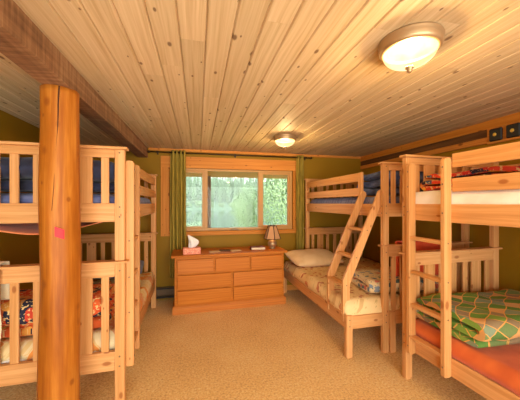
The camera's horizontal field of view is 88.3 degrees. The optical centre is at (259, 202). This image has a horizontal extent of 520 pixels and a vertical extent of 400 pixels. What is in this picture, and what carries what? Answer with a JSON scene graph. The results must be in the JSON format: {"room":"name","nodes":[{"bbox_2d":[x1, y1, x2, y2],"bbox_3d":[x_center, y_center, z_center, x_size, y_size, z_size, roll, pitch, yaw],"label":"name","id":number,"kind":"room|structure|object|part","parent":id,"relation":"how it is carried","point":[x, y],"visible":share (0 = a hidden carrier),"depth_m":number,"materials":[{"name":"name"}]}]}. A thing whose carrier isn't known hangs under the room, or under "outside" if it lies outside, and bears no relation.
{"room":"dormitory","nodes":[
{"label":"dormitory","id":0,"kind":"room"},
{"bbox_2d":[0,110,39,288],"bbox_3d":[-2.035,0.245,0.812,0.160,2.450,6.420,0,0,-13],"label":"wall","id":1,"kind":"structure","parent":0,"point":[14,248],"depth_m":2.64,"materials":[{"name":"green paint"}]},
{"bbox_2d":[81,148,361,300],"bbox_3d":[-0.422,0.245,4.398,4.600,2.450,0.160,0,0,-13],"label":"wall","id":2,"kind":"structure","parent":0,"point":[316,167],"depth_m":4.29,"materials":[{"name":"green paint"}]},
{"bbox_2d":[156,286,174,298],"bbox_3d":[-1.765,1.355,3.970,1.250,0.170,0.066,0,0,-13],"label":"baseboard heater","id":3,"kind":"object","parent":2,"relation":"attached to","point":[167,291],"visible":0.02,"depth_m":4.03,"materials":[{"name":"grey metal"}]},
{"bbox_2d":[161,156,295,235],"bbox_3d":[-0.423,-0.105,4.336,2.230,1.220,0.140,0,0,-13],"label":"window","id":4,"kind":"structure","parent":2,"relation":"in","point":[206,164],"depth_m":4.29,"materials":[{"name":"brown wood"}]},
{"bbox_3d":[-1.107,-0.052,4.210,0.451,0.905,0.038,0,0,-13],"label":"sash","id":5,"kind":"part","parent":4,"relation":"part of","materials":[{"name":"brown plastic"}]},
{"bbox_3d":[-0.360,0.472,4.330,2.110,0.065,0.100,0,0,-13],"label":"sill","id":6,"kind":"part","parent":4,"relation":"part of","materials":[{"name":"brown wood"}]},
{"bbox_3d":[-0.416,-0.050,4.374,1.960,0.980,0.070,0,0,-13],"label":"frame","id":7,"kind":"part","parent":4,"relation":"part of","materials":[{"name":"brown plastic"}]},
{"bbox_3d":[0.256,-0.052,4.525,0.491,0.905,0.038,0,0,-13],"label":"sash","id":8,"kind":"part","parent":4,"relation":"part of","materials":[{"name":"brown plastic"}]},
{"bbox_2d":[147,150,311,159],"bbox_3d":[-0.390,-0.755,4.257,2.608,0.055,0.076,0,0,-13],"label":"curtain rod","id":9,"kind":"object","parent":2,"relation":"attached to","point":[148,151],"visible":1,"depth_m":4.21,"materials":[{"name":"brown metal"}]},
{"bbox_2d":[170,150,185,277],"bbox_3d":[-1.233,0.164,4.040,0.245,1.912,0.093,0,0,-13],"label":"curtain","id":10,"kind":"object","parent":9,"relation":"hanging from","point":[177,160],"visible":0.91,"depth_m":4.03,"materials":[{"name":"green fabric"}]},
{"bbox_2d":[296,155,303,249],"bbox_3d":[0.666,0.059,4.479,0.134,1.702,0.085,0,0,-13],"label":"curtain","id":11,"kind":"object","parent":9,"relation":"hanging from","point":[300,159],"visible":0.91,"depth_m":4.46,"materials":[{"name":"green fabric"}]},
{"bbox_2d":[186,172,286,178],"bbox_3d":[-0.569,-0.610,5.031,7.600,0.160,1.140,0,0,-13],"label":"soffit","id":12,"kind":"structure","parent":2,"relation":"attached to","point":[212,174],"depth_m":5.16,"materials":[{"name":"brown wood"}]},
{"bbox_2d":[149,148,360,158],"bbox_3d":[0.071,-0.811,4.419,3.570,0.038,0.022,0,0,-13],"label":"trim","id":13,"kind":"structure","parent":2,"relation":"attached to","point":[155,149],"depth_m":4.37,"materials":[{"name":"brown wood"}]},
{"bbox_2d":[287,285,298,289],"bbox_3d":[0.355,1.425,4.488,3.015,0.090,0.015,0,0,-13],"label":"baseboard","id":14,"kind":"structure","parent":2,"relation":"attached to","point":[289,287],"depth_m":4.52,"materials":[{"name":"brown wood"}]},
{"bbox_2d":[0,290,486,399],"bbox_3d":[0.283,1.520,1.349,4.920,0.100,6.420,0,0,-13],"label":"floor","id":15,"kind":"structure","parent":0,"point":[292,350],"depth_m":2.42,"materials":[{"name":"beige carpet"}]},
{"bbox_2d":[37,84,80,399],"bbox_3d":[-1.214,0.395,1.629,0.210,2.150,0.214,0,0,-13],"label":"log post","id":16,"kind":"object","parent":15,"relation":"on","point":[59,214],"visible":1,"depth_m":1.55,"materials":[{"name":"brown"}]},
{"bbox_2d":[0,141,157,399],"bbox_3d":[-1.723,0.533,2.730,1.147,1.873,1.962,0,0,-15],"label":"bunk bed","id":17,"kind":"object","parent":15,"relation":"on","point":[126,212],"visible":0.77,"depth_m":1.91,"materials":[{"name":"brown wood"}]},
{"bbox_2d":[0,261,9,341],"bbox_3d":[-1.784,0.638,1.738,0.234,0.507,0.117,0,0,-15],"label":"towel","id":18,"kind":"object","parent":17,"relation":"hanging from","point":[5,288],"visible":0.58,"depth_m":1.80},
{"bbox_2d":[0,222,101,234],"bbox_3d":[-1.594,0.173,2.040,0.820,0.090,0.421,0,0,-15],"label":"sheet","id":19,"kind":"object","parent":17,"relation":"hanging from","point":[16,228],"visible":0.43,"depth_m":1.93,"materials":[{"name":"fabric"}]},
{"bbox_2d":[1,351,100,363],"bbox_3d":[-1.740,1.077,2.725,0.976,0.204,1.831,0,0,-15],"label":"mattress","id":20,"kind":"object","parent":17,"relation":"on","point":[21,360],"visible":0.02,"depth_m":1.80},
{"bbox_2d":[1,272,154,361],"bbox_3d":[-1.743,1.012,2.725,1.068,0.138,1.830,0,0,-15],"label":"quilt","id":21,"kind":"object","parent":20,"relation":"on","point":[147,278],"visible":0.09,"depth_m":1.96,"materials":[{"name":"fabric"}]},
{"bbox_2d":[1,283,114,337],"bbox_3d":[-1.578,0.800,2.039,0.803,0.273,0.478,0,0,-15],"label":"duvet","id":22,"kind":"object","parent":21,"relation":"on","point":[26,295],"visible":0.32,"depth_m":1.87,"materials":[{"name":"fabric"}]},
{"bbox_2d":[93,260,143,278],"bbox_3d":[-1.818,0.833,3.397,0.622,0.180,0.393,0,0,-19],"label":"pillow","id":23,"kind":"object","parent":21,"relation":"on","point":[141,261],"visible":0.2,"depth_m":3.41,"materials":[{"name":"fabric"}]},
{"bbox_3d":[-1.498,0.069,1.815,0.938,0.133,0.033,0,0,-15],"label":"panel","id":24,"kind":"part","parent":17,"relation":"part of","materials":[{"name":"brown wood"}]},
{"bbox_3d":[-1.498,-0.354,1.815,0.938,0.058,0.033,0,0,-15],"label":"rail","id":25,"kind":"part","parent":17,"relation":"part of","materials":[{"name":"brown wood"}]},
{"bbox_3d":[-1.498,1.133,1.815,0.938,0.135,0.033,0,0,-15],"label":"panel","id":26,"kind":"part","parent":17,"relation":"part of","materials":[{"name":"brown wood"}]},
{"bbox_3d":[-1.498,0.480,1.815,0.938,0.099,0.033,0,0,-15],"label":"rail","id":27,"kind":"part","parent":17,"relation":"part of","materials":[{"name":"brown wood"}]},
{"bbox_2d":[1,193,150,203],"bbox_3d":[-1.740,0.017,2.725,0.976,0.189,1.831,0,0,-15],"label":"mattress","id":28,"kind":"object","parent":17,"relation":"on","point":[5,197],"visible":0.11,"depth_m":1.88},
{"bbox_2d":[0,157,114,192],"bbox_3d":[-1.561,-0.211,2.054,0.920,0.251,0.504,0,0,-15],"label":"blanket","id":29,"kind":"object","parent":28,"relation":"on","point":[26,163],"visible":0.29,"depth_m":1.86,"materials":[{"name":"fabric"}]},
{"bbox_3d":[-1.980,0.480,3.637,0.938,0.099,0.033,0,0,-15],"label":"rail","id":30,"kind":"part","parent":17,"relation":"part of","materials":[{"name":"brown wood"}]},
{"bbox_3d":[-1.013,0.016,1.943,0.066,0.798,0.045,0,0,-15],"label":"post","id":31,"kind":"part","parent":17,"relation":"part of","materials":[{"name":"brown wood"}]},
{"bbox_3d":[-1.013,0.951,1.943,0.066,1.039,0.045,0,0,-15],"label":"post","id":32,"kind":"part","parent":17,"relation":"part of","materials":[{"name":"brown wood"}]},
{"bbox_3d":[-1.247,1.141,2.856,0.028,0.127,1.840,0,0,-15],"label":"rail","id":33,"kind":"part","parent":17,"relation":"part of","materials":[{"name":"brown wood"}]},
{"bbox_3d":[-1.247,0.072,2.856,0.028,0.129,1.840,0,0,-15],"label":"rail","id":34,"kind":"part","parent":17,"relation":"part of","materials":[{"name":"brown wood"}]},
{"bbox_3d":[-1.280,-0.293,2.988,0.025,0.097,1.568,0,0,-15],"label":"guard rail","id":35,"kind":"part","parent":17,"relation":"part of","materials":[{"name":"brown wood"}]},
{"bbox_3d":[-1.280,-0.125,2.988,0.025,0.094,1.568,0,0,-15],"label":"guard rail","id":36,"kind":"part","parent":17,"relation":"part of","materials":[{"name":"brown wood"}]},
{"bbox_3d":[-1.495,0.016,3.765,0.066,0.798,0.045,0,0,-15],"label":"post","id":37,"kind":"part","parent":17,"relation":"part of","materials":[{"name":"brown wood"}]},
{"bbox_3d":[-1.495,0.951,3.765,0.066,1.039,0.045,0,0,-15],"label":"post","id":38,"kind":"part","parent":17,"relation":"part of","materials":[{"name":"brown wood"}]},
{"bbox_2d":[171,245,287,314],"bbox_3d":[-0.444,1.081,3.932,1.611,0.778,0.522,0,0,-15],"label":"dresser","id":39,"kind":"object","parent":15,"relation":"on","point":[206,281],"visible":1,"depth_m":3.69,"materials":[{"name":"brown wood"}]},
{"bbox_2d":[183,235,200,254],"bbox_3d":[-0.932,0.562,3.658,0.230,0.260,0.120,0,0,-19],"label":"tissue box","id":40,"kind":"object","parent":39,"relation":"on","point":[193,242],"visible":1,"depth_m":3.63,"materials":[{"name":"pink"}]},
{"bbox_3d":[-0.859,0.840,3.571,0.462,0.179,0.022,0,0,-15],"label":"drawer","id":41,"kind":"part","parent":39,"relation":"part of","materials":[{"name":"brown wood"}]},
{"bbox_3d":[-0.739,1.045,3.603,0.710,0.179,0.022,0,0,-15],"label":"drawer","id":42,"kind":"part","parent":39,"relation":"part of","materials":[{"name":"brown wood"}]},
{"bbox_3d":[-0.739,1.250,3.603,0.710,0.179,0.022,0,0,-15],"label":"drawer","id":43,"kind":"part","parent":39,"relation":"part of","materials":[{"name":"brown wood"}]},
{"bbox_3d":[-0.381,0.840,3.699,0.462,0.179,0.022,0,0,-15],"label":"drawer","id":44,"kind":"part","parent":39,"relation":"part of","materials":[{"name":"brown wood"}]},
{"bbox_2d":[250,246,264,249],"bbox_3d":[-0.037,0.670,4.001,0.214,0.042,0.140,0,0,-12],"label":"book","id":45,"kind":"object","parent":39,"relation":"on","point":[251,247],"visible":1,"depth_m":3.94,"materials":[{"name":"white paper"}]},
{"bbox_3d":[-0.023,1.045,3.795,0.710,0.179,0.022,0,0,-15],"label":"drawer","id":46,"kind":"part","parent":39,"relation":"part of","materials":[{"name":"brown wood"}]},
{"bbox_3d":[-0.023,1.250,3.795,0.710,0.179,0.022,0,0,-15],"label":"drawer","id":47,"kind":"part","parent":39,"relation":"part of","materials":[{"name":"brown wood"}]},
{"bbox_3d":[0.096,0.840,3.827,0.462,0.179,0.022,0,0,-15],"label":"drawer","id":48,"kind":"part","parent":39,"relation":"part of","materials":[{"name":"brown wood"}]},
{"bbox_2d":[264,225,280,248],"bbox_3d":[0.186,0.517,4.082,0.233,0.350,0.267,0,0,-15],"label":"table lamp","id":49,"kind":"object","parent":39,"relation":"on","point":[272,234],"visible":1,"depth_m":4.02,"materials":[{"name":"brown metal"}]},
{"bbox_3d":[0.186,0.445,4.082,0.222,0.196,0.256,0,0,-15],"label":"lamp shade","id":50,"kind":"part","parent":49,"relation":"part of","materials":[{"name":"fabric"}]},
{"bbox_2d":[284,162,472,358],"bbox_3d":[1.315,0.533,3.638,1.496,1.873,1.962,0,0,-14],"label":"bunk bed","id":51,"kind":"object","parent":15,"relation":"on","point":[381,207],"visible":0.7,"depth_m":2.69,"materials":[{"name":"brown wood"}]},
{"bbox_3d":[0.403,1.270,4.388,0.066,0.400,0.045,0,0,-14],"label":"leg","id":52,"kind":"part","parent":51,"relation":"part of","materials":[{"name":"brown wood"}]},
{"bbox_3d":[0.792,0.016,4.481,0.066,0.798,0.045,0,0,-14],"label":"post","id":53,"kind":"part","parent":51,"relation":"part of","materials":[{"name":"brown wood"}]},
{"bbox_3d":[0.792,0.951,4.481,0.066,1.039,0.045,0,0,-14],"label":"post","id":54,"kind":"part","parent":51,"relation":"part of","materials":[{"name":"brown wood"}]},
{"bbox_3d":[0.616,1.141,3.470,0.028,0.127,1.840,0,0,-14],"label":"rail","id":55,"kind":"part","parent":51,"relation":"part of","materials":[{"name":"brown wood"}]},
{"bbox_3d":[0.958,-0.293,3.755,0.025,0.097,1.445,0,0,-14],"label":"guard rail","id":56,"kind":"part","parent":51,"relation":"part of","materials":[{"name":"brown wood"}]},
{"bbox_3d":[0.958,-0.125,3.755,0.025,0.094,1.445,0,0,-14],"label":"guard rail","id":57,"kind":"part","parent":51,"relation":"part of","materials":[{"name":"brown wood"}]},
{"bbox_3d":[1.280,-0.354,4.599,0.938,0.058,0.033,0,0,-14],"label":"rail","id":58,"kind":"part","parent":51,"relation":"part of","materials":[{"name":"brown wood"}]},
{"bbox_3d":[1.280,0.480,4.599,0.938,0.099,0.033,0,0,-14],"label":"rail","id":59,"kind":"part","parent":51,"relation":"part of","materials":[{"name":"brown wood"}]},
{"bbox_3d":[1.005,0.072,3.563,0.028,0.129,1.840,0,0,-14],"label":"rail","id":60,"kind":"part","parent":51,"relation":"part of","materials":[{"name":"brown wood"}]},
{"bbox_3d":[0.844,1.270,2.555,0.066,0.400,0.045,0,0,-14],"label":"leg","id":61,"kind":"part","parent":51,"relation":"part of","materials":[{"name":"brown wood"}]},
{"bbox_2d":[310,196,399,203],"bbox_3d":[1.500,0.017,3.681,0.976,0.189,1.831,0,0,-14],"label":"mattress","id":62,"kind":"object","parent":51,"relation":"on","point":[344,200],"visible":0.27,"depth_m":3.44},
{"bbox_2d":[357,170,422,195],"bbox_3d":[1.666,-0.221,3.077,0.860,0.270,0.642,0,0,-14],"label":"blanket","id":63,"kind":"object","parent":62,"relation":"on","point":[371,187],"visible":0.26,"depth_m":2.92,"materials":[{"name":"fabric"}]},
{"bbox_3d":[1.768,0.016,4.716,0.066,0.798,0.045,0,0,-14],"label":"post","id":64,"kind":"part","parent":51,"relation":"part of","materials":[{"name":"brown wood"}]},
{"bbox_3d":[1.134,-0.169,3.018,0.028,0.353,0.070,0,0,-14],"label":"guard post","id":65,"kind":"part","parent":51,"relation":"part of","materials":[{"name":"brown wood"}]},
{"bbox_3d":[1.038,1.139,2.602,0.334,0.122,0.033,0,0,-14],"label":"rail","id":66,"kind":"part","parent":51,"relation":"part of","materials":[{"name":"brown wood"}]},
{"bbox_3d":[1.232,0.016,2.649,0.066,0.798,0.045,0,0,-14],"label":"post","id":67,"kind":"part","parent":51,"relation":"part of","materials":[{"name":"brown wood"}]},
{"bbox_3d":[1.232,0.951,2.649,0.066,1.039,0.045,0,0,-14],"label":"post","id":68,"kind":"part","parent":51,"relation":"part of","materials":[{"name":"brown wood"}]},
{"bbox_3d":[1.307,1.270,2.640,0.066,0.400,0.018,0,0,-14],"label":"leg","id":69,"kind":"part","parent":51,"relation":"part of","materials":[{"name":"brown wood"}]},
{"bbox_3d":[1.721,0.069,2.766,0.938,0.133,0.033,0,0,-14],"label":"panel","id":70,"kind":"part","parent":51,"relation":"part of","materials":[{"name":"brown wood"}]},
{"bbox_3d":[1.721,1.133,2.766,0.938,0.135,0.033,0,0,-14],"label":"panel","id":71,"kind":"part","parent":51,"relation":"part of","materials":[{"name":"brown wood"}]},
{"bbox_2d":[395,239,440,276],"bbox_3d":[1.639,0.567,2.747,0.514,0.369,0.133,0,0,-14],"label":"blanket","id":72,"kind":"object","parent":51,"relation":"on","point":[420,246],"visible":0.18,"depth_m":2.72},
{"bbox_3d":[1.721,-0.354,2.766,0.938,0.058,0.033,0,0,-14],"label":"rail","id":73,"kind":"part","parent":51,"relation":"part of","materials":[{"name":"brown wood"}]},
{"bbox_3d":[1.721,0.480,2.766,0.938,0.099,0.033,0,0,-14],"label":"rail","id":74,"kind":"part","parent":51,"relation":"part of","materials":[{"name":"brown wood"}]},
{"bbox_3d":[2.209,0.016,2.884,0.066,0.798,0.045,0,0,-14],"label":"post","id":75,"kind":"part","parent":51,"relation":"part of","materials":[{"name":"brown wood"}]},
{"bbox_3d":[2.209,0.951,2.884,0.066,1.039,0.045,0,0,-14],"label":"post","id":76,"kind":"part","parent":51,"relation":"part of","materials":[{"name":"brown wood"}]},
{"bbox_2d":[399,141,519,399],"bbox_3d":[1.962,0.533,1.480,1.147,1.873,1.962,0,0,-16],"label":"bunk bed","id":77,"kind":"object","parent":15,"relation":"on","point":[493,215],"visible":0.82,"depth_m":1.98,"materials":[{"name":"brown wood"}]},
{"bbox_3d":[1.240,0.016,2.257,0.066,0.798,0.045,0,0,-16],"label":"post","id":78,"kind":"part","parent":77,"relation":"part of","materials":[{"name":"brown wood"}]},
{"bbox_3d":[1.240,0.951,2.257,0.066,1.039,0.045,0,0,-16],"label":"post","id":79,"kind":"part","parent":77,"relation":"part of","materials":[{"name":"brown wood"}]},
{"bbox_3d":[1.724,-0.354,2.392,0.938,0.058,0.033,0,0,-16],"label":"rail","id":80,"kind":"part","parent":77,"relation":"part of","materials":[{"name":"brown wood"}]},
{"bbox_3d":[1.724,0.480,2.392,0.938,0.099,0.033,0,0,-16],"label":"rail","id":81,"kind":"part","parent":77,"relation":"part of","materials":[{"name":"brown wood"}]},
{"bbox_3d":[1.487,1.141,1.347,0.028,0.127,1.840,0,0,-16],"label":"rail","id":82,"kind":"part","parent":77,"relation":"part of","materials":[{"name":"brown wood"}]},
{"bbox_3d":[1.487,0.072,1.347,0.028,0.129,1.840,0,0,-16],"label":"rail","id":83,"kind":"part","parent":77,"relation":"part of","materials":[{"name":"brown wood"}]},
{"bbox_3d":[1.538,-0.293,1.161,0.025,0.097,1.455,0,0,-16],"label":"guard rail","id":84,"kind":"part","parent":77,"relation":"part of","materials":[{"name":"brown wood"}]},
{"bbox_3d":[1.538,-0.125,1.161,0.025,0.094,1.455,0,0,-16],"label":"guard rail","id":85,"kind":"part","parent":77,"relation":"part of","materials":[{"name":"brown wood"}]},
{"bbox_3d":[2.207,0.016,2.527,0.066,0.798,0.045,0,0,-16],"label":"post","id":86,"kind":"part","parent":77,"relation":"part of","materials":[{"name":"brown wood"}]},
{"bbox_3d":[2.207,0.951,2.527,0.066,1.039,0.045,0,0,-16],"label":"post","id":87,"kind":"part","parent":77,"relation":"part of","materials":[{"name":"brown wood"}]},
{"bbox_3d":[1.977,0.017,1.483,0.976,0.189,1.831,0,0,-16],"label":"mattress","id":88,"kind":"object","parent":77,"relation":"on","visible":0},
{"bbox_2d":[416,189,519,203],"bbox_3d":[1.976,-0.021,1.483,1.039,0.154,1.859,0,0,-16],"label":"sheet","id":89,"kind":"object","parent":88,"relation":"on","point":[511,196],"visible":0.66,"depth_m":1.72,"materials":[{"name":"fabric"}]},
{"bbox_2d":[420,165,519,190],"bbox_3d":[1.893,-0.173,2.008,0.880,0.149,0.822,0,0,-16],"label":"quilt","id":90,"kind":"object","parent":89,"relation":"on","point":[431,185],"visible":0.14,"depth_m":1.90,"materials":[{"name":"fabric"}]},
{"bbox_2d":[0,0,519,156],"bbox_3d":[0.276,-0.845,1.347,4.584,0.030,6.099,0,0,-13],"label":"ceiling","id":91,"kind":"structure","parent":0,"point":[219,75],"depth_m":1.70,"materials":[{"name":"brown wood"}]},
{"bbox_2d":[0,0,147,157],"bbox_3d":[-1.066,-0.753,1.036,0.144,0.154,6.100,0,0,-13],"label":"ceiling beam","id":92,"kind":"structure","parent":91,"relation":"attached to","point":[22,42],"depth_m":1.41,"materials":[{"name":"wood"}]},
{"bbox_2d":[273,133,296,148],"bbox_3d":[0.311,-0.750,3.340,0.289,0.159,0.289,0,0,-13],"label":"ceiling light","id":93,"kind":"object","parent":91,"relation":"attached to","point":[285,140],"visible":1,"depth_m":3.25,"materials":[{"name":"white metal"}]},
{"bbox_3d":[0.311,-0.737,3.340,0.239,0.072,0.239,0,0,-13],"label":"lamp shade","id":94,"kind":"part","parent":93,"relation":"part of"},
{"bbox_2d":[377,21,444,72],"bbox_3d":[0.766,-0.749,1.373,0.303,0.163,0.303,0,0,-13],"label":"ceiling light","id":95,"kind":"object","parent":91,"relation":"attached to","point":[409,47],"visible":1,"depth_m":1.29,"materials":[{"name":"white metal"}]},
{"bbox_3d":[0.766,-0.735,1.373,0.250,0.076,0.250,0,0,-13],"label":"lamp shade","id":96,"kind":"part","parent":95,"relation":"part of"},
{"bbox_2d":[362,139,519,291],"bbox_3d":[2.602,0.245,1.885,0.160,2.450,6.420,0,0,-13],"label":"wall","id":97,"kind":"structure","parent":0,"point":[509,237],"depth_m":2.88,"materials":[{"name":"green paint"}]},
{"bbox_2d":[360,138,486,168],"bbox_3d":[2.067,-0.635,3.778,0.030,0.060,2.170,0,0,-13],"label":"trim","id":98,"kind":"structure","parent":97,"relation":"attached to","point":[482,141],"depth_m":3.19,"materials":[{"name":"brown wood"}]},
{"bbox_2d":[361,130,486,165],"bbox_3d":[2.071,-0.705,3.779,0.022,0.080,2.170,0,0,-13],"label":"trim","id":99,"kind":"structure","parent":97,"relation":"attached to","point":[482,134],"depth_m":3.34,"materials":[{"name":"wood"}]},
{"bbox_2d":[360,112,519,161],"bbox_3d":[2.510,-0.787,1.864,0.030,0.085,6.100,0,0,-13],"label":"trim","id":100,"kind":"structure","parent":97,"relation":"attached to","point":[512,118],"depth_m":3.07,"materials":[{"name":"brown wood"}]},
{"bbox_2d":[489,127,502,141],"bbox_3d":[2.305,-0.670,2.622,0.037,0.124,0.116,0,0,-13],"label":"wall fixture","id":101,"kind":"object","parent":97,"relation":"attached to","point":[496,134],"visible":1,"depth_m":2.61,"materials":[{"name":"black plastic"}]},
{"bbox_2d":[487,121,519,144],"bbox_3d":[2.756,-0.667,0.807,0.025,0.155,3.930,0,0,-13],"label":"trim","id":102,"kind":"structure","parent":97,"relation":"attached to","point":[504,139],"depth_m":2.57,"materials":[{"name":"brown wood"}]},
{"bbox_2d":[506,122,519,137],"bbox_3d":[2.339,-0.670,2.476,0.037,0.124,0.116,0,0,-13],"label":"wall fixture","id":103,"kind":"object","parent":97,"relation":"attached to","point":[512,130],"visible":1,"depth_m":2.46,"materials":[{"name":"black plastic"}]},
{"label":"outside","id":104,"kind":"structure","parent":0,"visible":0},
{"bbox_2d":[186,177,286,208],"bbox_3d":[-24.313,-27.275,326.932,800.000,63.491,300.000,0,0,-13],"label":"hill","id":105,"kind":"structure","parent":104,"point":[216,206],"depth_m":191.87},
{"bbox_2d":[187,177,192,199],"bbox_3d":[-50.286,-12.791,193.117,5.666,23.626,5.373,0,0,43],"label":"conifer","id":106,"kind":"object","parent":105,"relation":"on","point":[190,189],"visible":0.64,"depth_m":192.59,"materials":[{"name":"green plant"}]},
{"bbox_2d":[191,177,196,203],"bbox_3d":[-45.540,-8.647,184.783,5.373,19.167,5.666,0,0,39],"label":"conifer","id":107,"kind":"object","parent":105,"relation":"on","point":[193,198],"visible":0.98,"depth_m":184.45,"materials":[{"name":"green plant"}]},
{"bbox_2d":[195,177,200,199],"bbox_3d":[-44.772,-11.748,193.697,5.654,21.986,5.177,0,0,28],"label":"conifer","id":108,"kind":"object","parent":105,"relation":"on","point":[198,184],"visible":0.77,"depth_m":193.18,"materials":[{"name":"green plant"}]},
{"bbox_2d":[194,200,201,207],"bbox_3d":[-40.054,0.876,176.387,6.880,5.988,6.216,0,0,-37],"label":"leafy tree","id":109,"kind":"object","parent":105,"relation":"on","point":[199,203],"visible":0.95,"depth_m":175.23,"materials":[{"name":"green plant"}]},
{"bbox_2d":[211,178,213,201],"bbox_3d":[-34.490,-12.511,187.129,5.589,27.238,5.750,0,0,3],"label":"conifer","id":110,"kind":"object","parent":105,"relation":"on","point":[212,199],"visible":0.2,"depth_m":186.78,"materials":[{"name":"green plant"}]},
{"bbox_2d":[211,177,216,198],"bbox_3d":[-34.100,-13.553,197.334,5.373,25.403,5.666,0,0,38],"label":"conifer","id":111,"kind":"object","parent":105,"relation":"on","point":[214,195],"visible":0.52,"depth_m":196.99,"materials":[{"name":"green plant"}]},
{"bbox_2d":[215,177,218,195],"bbox_3d":[-32.828,-14.661,206.557,5.589,24.474,5.750,0,0,33],"label":"conifer","id":112,"kind":"object","parent":105,"relation":"on","point":[217,179],"visible":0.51,"depth_m":205.94,"materials":[{"name":"green plant"}]},
{"bbox_2d":[217,177,222,201],"bbox_3d":[-28.625,-8.756,189.539,5.666,19.416,5.373,0,0,-36],"label":"conifer","id":113,"kind":"object","parent":105,"relation":"on","point":[219,188],"visible":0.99,"depth_m":189.26,"materials":[{"name":"green plant"}]},
{"bbox_2d":[221,177,225,201],"bbox_3d":[-27.735,-13.893,198.669,5.654,26.430,5.177,0,0,18],"label":"conifer","id":114,"kind":"object","parent":105,"relation":"on","point":[222,178],"visible":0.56,"depth_m":198.25,"materials":[{"name":"green plant"}]},
{"bbox_2d":[224,178,230,203],"bbox_3d":[-22.862,-12.207,189.993,5.654,26.860,5.177,0,0,40],"label":"conifer","id":115,"kind":"object","parent":105,"relation":"on","point":[227,183],"visible":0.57,"depth_m":189.35,"materials":[{"name":"green plant"}]},
{"bbox_2d":[228,178,232,198],"bbox_3d":[-22.636,-14.150,200.681,5.750,26.946,5.589,0,0,-36],"label":"conifer","id":116,"kind":"object","parent":105,"relation":"on","point":[229,181],"visible":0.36,"depth_m":200.04,"materials":[{"name":"green plant"}]},
{"bbox_2d":[231,178,233,197],"bbox_3d":[-21.516,-12.973,207.901,5.177,22.224,5.653,0,0,13],"label":"conifer","id":117,"kind":"object","parent":105,"relation":"on","point":[232,187],"visible":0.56,"depth_m":207.30,"materials":[{"name":"green plant"}]},
{"bbox_2d":[232,178,237,201],"bbox_3d":[-17.967,-9.060,192.374,5.750,20.190,5.589,0,0,28],"label":"conifer","id":118,"kind":"object","parent":105,"relation":"on","point":[234,188],"visible":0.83,"depth_m":192.17,"materials":[{"name":"green plant"}]},
{"bbox_2d":[237,178,240,195],"bbox_3d":[-16.527,-11.434,200.947,5.666,22.168,5.373,0,0,-8],"label":"conifer","id":119,"kind":"object","parent":105,"relation":"on","point":[238,179],"visible":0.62,"depth_m":200.51,"materials":[{"name":"green plant"}]},
{"bbox_2d":[249,178,253,200],"bbox_3d":[-6.286,-11.569,193.621,5.177,26.165,5.653,0,0,-4],"label":"conifer","id":120,"kind":"object","parent":105,"relation":"on","point":[251,180],"visible":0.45,"depth_m":193.13,"materials":[{"name":"green plant"}]},
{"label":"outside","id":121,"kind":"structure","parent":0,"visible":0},
{"bbox_2d":[186,209,286,227],"bbox_3d":[25.464,4.170,111.765,700.000,0.200,157.700,0,0,-13],"label":"lake","id":122,"kind":"structure","parent":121,"point":[220,218],"depth_m":75.23,"materials":[{"name":"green liquid"}]},
{"bbox_2d":[186,220,201,225],"bbox_3d":[-6.640,2.887,26.738,2.477,2.366,3.107,0,0,17],"label":"leafy tree","id":123,"kind":"object","parent":122,"relation":"on","point":[199,223],"visible":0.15,"depth_m":26.75,"materials":[{"name":"green plant"}]},
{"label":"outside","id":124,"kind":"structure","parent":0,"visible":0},
{"bbox_3d":[6.051,3.435,18.212,100.000,3.270,23.840,0,0,-13],"label":"lawn","id":125,"kind":"structure","parent":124,"visible":0},
{"bbox_2d":[208,176,210,227],"bbox_3d":[-1.063,0.636,5.348,0.260,2.328,0.260,0,0,-13],"label":"porch post","id":126,"kind":"object","parent":125,"relation":"on","point":[209,177],"visible":0.22,"depth_m":5.29,"materials":[{"name":"brown wood"}]},
{"bbox_2d":[232,183,265,226],"bbox_3d":[-0.991,1.021,20.672,2.211,5.097,3.460,0,0,36],"label":"leafy tree","id":127,"kind":"object","parent":125,"relation":"on","point":[245,211],"visible":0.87,"depth_m":19.97,"materials":[{"name":"green plant"}]},
{"bbox_2d":[255,178,286,224],"bbox_3d":[2.500,-0.578,17.254,5.789,7.497,6.012,0,0,-3],"label":"leafy tree","id":128,"kind":"object","parent":125,"relation":"on","point":[277,182],"visible":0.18,"depth_m":16.58,"materials":[{"name":"green plant"}]},
{"bbox_3d":[1.977,1.077,1.483,0.976,0.204,1.831,0,0,-16],"label":"mattress","id":129,"kind":"object","parent":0,"visible":0},
{"bbox_2d":[416,319,519,396],"bbox_3d":[1.978,1.018,1.481,1.046,0.124,1.861,0,0,-16],"label":"sheet","id":130,"kind":"object","parent":129,"relation":"on","point":[500,364],"visible":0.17,"depth_m":1.72,"materials":[{"name":"fabric"}]},
{"bbox_2d":[416,289,519,347],"bbox_3d":[1.824,0.850,2.069,0.960,0.208,0.641,0,0,-12],"label":"quilt","id":131,"kind":"object","parent":130,"relation":"on","point":[489,318],"visible":0.91,"depth_m":1.89,"materials":[{"name":"fabric"}]},
{"bbox_3d":[1.306,1.077,3.636,1.380,0.204,1.833,0,0,-14],"label":"mattress","id":132,"kind":"object","parent":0,"visible":0},
{"bbox_2d":[284,257,422,314],"bbox_3d":[1.306,1.040,3.637,1.486,0.225,1.910,0,0,-14],"label":"comforter","id":133,"kind":"object","parent":132,"relation":"on","point":[360,302],"visible":0.43,"depth_m":3.06,"materials":[{"name":"fabric"}]},
{"bbox_2d":[285,249,343,266],"bbox_3d":[0.824,0.835,4.126,0.782,0.208,0.514,0,0,-18],"label":"pillow","id":134,"kind":"object","parent":133,"relation":"on","point":[307,257],"visible":0.88,"depth_m":3.95,"materials":[{"name":"fabric"}]},
{"bbox_2d":[351,269,437,292],"bbox_3d":[1.497,0.849,2.972,0.840,0.153,0.500,0,0,-6],"label":"quilt","id":135,"kind":"object","parent":133,"relation":"on","point":[369,281],"visible":0.41,"depth_m":2.80,"materials":[{"name":"fabric"}]}
]}

